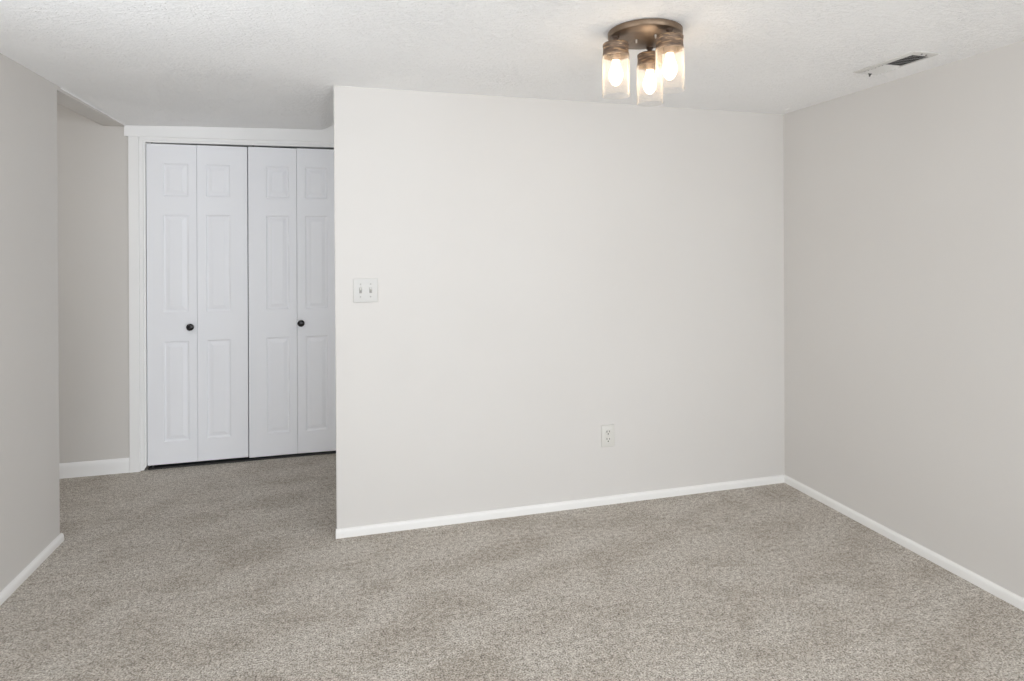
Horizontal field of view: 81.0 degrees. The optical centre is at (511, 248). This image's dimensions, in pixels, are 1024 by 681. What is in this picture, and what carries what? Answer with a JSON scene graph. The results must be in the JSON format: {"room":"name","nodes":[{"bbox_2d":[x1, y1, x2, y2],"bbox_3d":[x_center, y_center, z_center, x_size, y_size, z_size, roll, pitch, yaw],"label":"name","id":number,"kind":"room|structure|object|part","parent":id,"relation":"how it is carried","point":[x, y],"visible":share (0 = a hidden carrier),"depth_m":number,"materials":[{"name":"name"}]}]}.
{"room":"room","nodes":[
{"label":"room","id":0,"kind":"room"},
{"bbox_2d":[0,53,124,591],"bbox_3d":[-1.442,0.184,0.039,0.125,2.384,7.532,0,0,-15],"label":"wall","id":1,"kind":"structure","parent":0,"point":[29,338],"depth_m":2.55,"materials":[{"name":"beige paint"}]},
{"bbox_2d":[0,533,63,605],"bbox_3d":[-1.273,1.359,-0.293,0.018,0.034,6.502,0,0,-15],"label":"baseboard","id":2,"kind":"structure","parent":1,"relation":"attached to","point":[21,577],"depth_m":2.53,"materials":[{"name":"white paint"}]},
{"bbox_2d":[57,104,129,462],"bbox_3d":[-2.292,0.184,3.768,3.050,2.384,0.110,0,0,-15],"label":"wall","id":3,"kind":"structure","parent":0,"point":[92,157],"depth_m":3.64,"materials":[{"name":"beige paint"}]},
{"bbox_2d":[59,458,129,478],"bbox_3d":[-3.047,1.335,3.500,1.442,0.089,0.012,0,0,-15],"label":"baseboard","id":4,"kind":"structure","parent":3,"relation":"attached to","point":[120,465],"depth_m":3.63,"materials":[{"name":"white paint"}]},
{"bbox_2d":[124,124,333,472],"bbox_3d":[-1.691,0.209,3.892,1.426,2.329,0.086,0,0,-15],"label":"door frame","id":5,"kind":"structure","parent":3,"relation":"attached to","point":[137,188],"depth_m":3.70,"materials":[{"name":"white paint"}]},
{"bbox_2d":[146,143,248,467],"bbox_3d":[-1.986,0.351,3.796,0.578,2.029,0.066,0,0,-15],"label":"door","id":6,"kind":"structure","parent":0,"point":[198,322],"depth_m":3.80,"materials":[{"name":"white paint"}]},
{"bbox_3d":[-2.022,0.494,3.770,0.044,0.044,0.034,0,0,-15],"label":"knob","id":7,"kind":"part","parent":6,"relation":"part of","materials":[{"name":"black metal"}]},
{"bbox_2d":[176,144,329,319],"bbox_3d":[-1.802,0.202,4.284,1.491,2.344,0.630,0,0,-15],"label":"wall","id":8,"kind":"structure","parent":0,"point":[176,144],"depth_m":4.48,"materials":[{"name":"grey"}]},
{"bbox_2d":[248,146,335,458],"bbox_3d":[-1.418,0.348,3.950,0.587,2.031,0.067,0,0,-15],"label":"door","id":9,"kind":"structure","parent":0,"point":[292,373],"depth_m":3.94,"materials":[{"name":"white paint"}]},
{"bbox_3d":[-1.386,0.491,3.942,0.044,0.044,0.034,0,0,-13],"label":"knob","id":10,"kind":"part","parent":9,"relation":"part of","materials":[{"name":"black metal"}]},
{"bbox_2d":[0,453,1023,680],"bbox_3d":[-0.274,1.401,0.745,5.350,0.060,8.282,0,0,-15],"label":"floor","id":11,"kind":"structure","parent":0,"point":[235,571],"depth_m":2.37,"materials":[{"name":"carpet"}]},
{"bbox_2d":[148,451,335,469],"bbox_3d":[-1.684,1.369,3.909,1.209,0.010,0.056,0,0,-15],"label":"threshold","id":12,"kind":"object","parent":11,"relation":"on","point":[231,460],"visible":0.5,"depth_m":3.86,"materials":[{"name":"grey"}]},
{"bbox_2d":[0,0,1023,129],"bbox_3d":[-0.283,-0.934,0.743,5.350,0.359,8.282,0,0,-15],"label":"ceiling","id":13,"kind":"structure","parent":0,"point":[277,64],"depth_m":2.33,"materials":[{"name":"white paint"}]},
{"bbox_2d":[602,18,684,103],"bbox_3d":[0.467,-0.661,2.140,0.288,0.234,0.289,0,0,-15],"label":"ceiling light","id":14,"kind":"object","parent":13,"relation":"attached to","point":[665,35],"visible":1,"depth_m":2.10,"materials":[{"name":"brown metal"}]},
{"bbox_2d":[610,53,620,61],"bbox_3d":[0.369,-0.697,2.135,0.038,0.056,0.038,0,0,-15],"label":"socket","id":15,"kind":"object","parent":14,"relation":"attached to","point":[614,57],"depth_m":2.12,"materials":[{"name":"brown metal"}]},
{"bbox_3d":[0.370,-0.616,2.135,0.099,0.146,0.099,0,0,-15],"label":"lamp shade","id":16,"kind":"part","parent":14,"relation":"part of","materials":[{"name":"clear glass"}]},
{"bbox_3d":[0.370,-0.624,2.135,0.050,0.090,0.050,0,0,-15],"label":"bulb","id":17,"kind":"part","parent":14,"relation":"part of","materials":[{"name":"white glass"}]},
{"bbox_3d":[0.518,-0.625,2.252,0.050,0.090,0.050,0,0,-15],"label":"bulb","id":18,"kind":"part","parent":14,"relation":"part of","materials":[{"name":"white glass"}]},
{"bbox_2d":[645,63,654,70],"bbox_3d":[0.517,-0.698,2.252,0.038,0.056,0.038,0,0,-15],"label":"socket","id":19,"kind":"object","parent":14,"relation":"attached to","point":[648,66],"depth_m":2.24,"materials":[{"name":"brown metal"}]},
{"bbox_3d":[0.518,-0.617,2.252,0.099,0.146,0.099,0,0,-15],"label":"lamp shade","id":20,"kind":"part","parent":14,"relation":"part of","materials":[{"name":"clear glass"}]},
{"bbox_2d":[664,46,674,54],"bbox_3d":[0.542,-0.698,2.062,0.038,0.056,0.038,0,0,-15],"label":"socket","id":21,"kind":"object","parent":14,"relation":"attached to","point":[668,50],"depth_m":2.05,"materials":[{"name":"brown metal"}]},
{"bbox_3d":[0.543,-0.625,2.062,0.050,0.090,0.050,0,0,-15],"label":"bulb","id":22,"kind":"part","parent":14,"relation":"part of","materials":[{"name":"white glass"}]},
{"bbox_3d":[0.543,-0.617,2.062,0.099,0.146,0.099,0,0,-15],"label":"lamp shade","id":23,"kind":"part","parent":14,"relation":"part of","materials":[{"name":"clear glass"}]},
{"bbox_2d":[853,51,939,76],"bbox_3d":[1.612,-0.773,2.529,0.133,0.021,0.300,0,0,-15],"label":"ceiling vent","id":24,"kind":"object","parent":13,"relation":"in","point":[911,57],"visible":1,"depth_m":2.52,"materials":[{"name":"white metal"}]},
{"bbox_2d":[334,85,784,528],"bbox_3d":[0.430,0.174,3.249,2.669,2.384,0.120,0,0,-15],"label":"wall","id":25,"kind":"structure","parent":0,"point":[550,273],"depth_m":3.13,"materials":[{"name":"beige paint"}]},
{"bbox_2d":[353,278,377,302],"bbox_3d":[-0.700,0.200,2.869,0.116,0.115,0.022,0,0,-15],"label":"light switch","id":26,"kind":"object","parent":25,"relation":"attached to","point":[364,289],"visible":1,"depth_m":2.87,"materials":[{"name":"white plastic"}]},
{"bbox_2d":[336,475,783,538],"bbox_3d":[0.374,1.345,3.165,2.504,0.042,0.013,0,0,-15],"label":"baseboard","id":27,"kind":"structure","parent":25,"relation":"attached to","point":[687,490],"depth_m":3.11,"materials":[{"name":"white paint"}]},
{"bbox_2d":[601,424,613,446],"bbox_3d":[0.513,1.001,3.205,0.074,0.116,0.009,0,0,-15],"label":"electrical outlet","id":28,"kind":"object","parent":25,"relation":"attached to","point":[607,431],"visible":1,"depth_m":3.20,"materials":[{"name":"white plastic"}]},
{"bbox_2d":[783,40,1023,597],"bbox_3d":[2.488,0.168,0.475,0.150,2.384,6.313,0,0,-15],"label":"wall","id":29,"kind":"structure","parent":0,"point":[904,197],"depth_m":2.66,"materials":[{"name":"beige paint"}]},
{"bbox_2d":[784,475,1023,610],"bbox_3d":[2.041,1.340,1.830,0.013,0.042,3.463,0,0,-15],"label":"baseboard","id":30,"kind":"structure","parent":29,"relation":"attached to","point":[996,590],"depth_m":2.67,"materials":[{"name":"white paint"}]}
]}

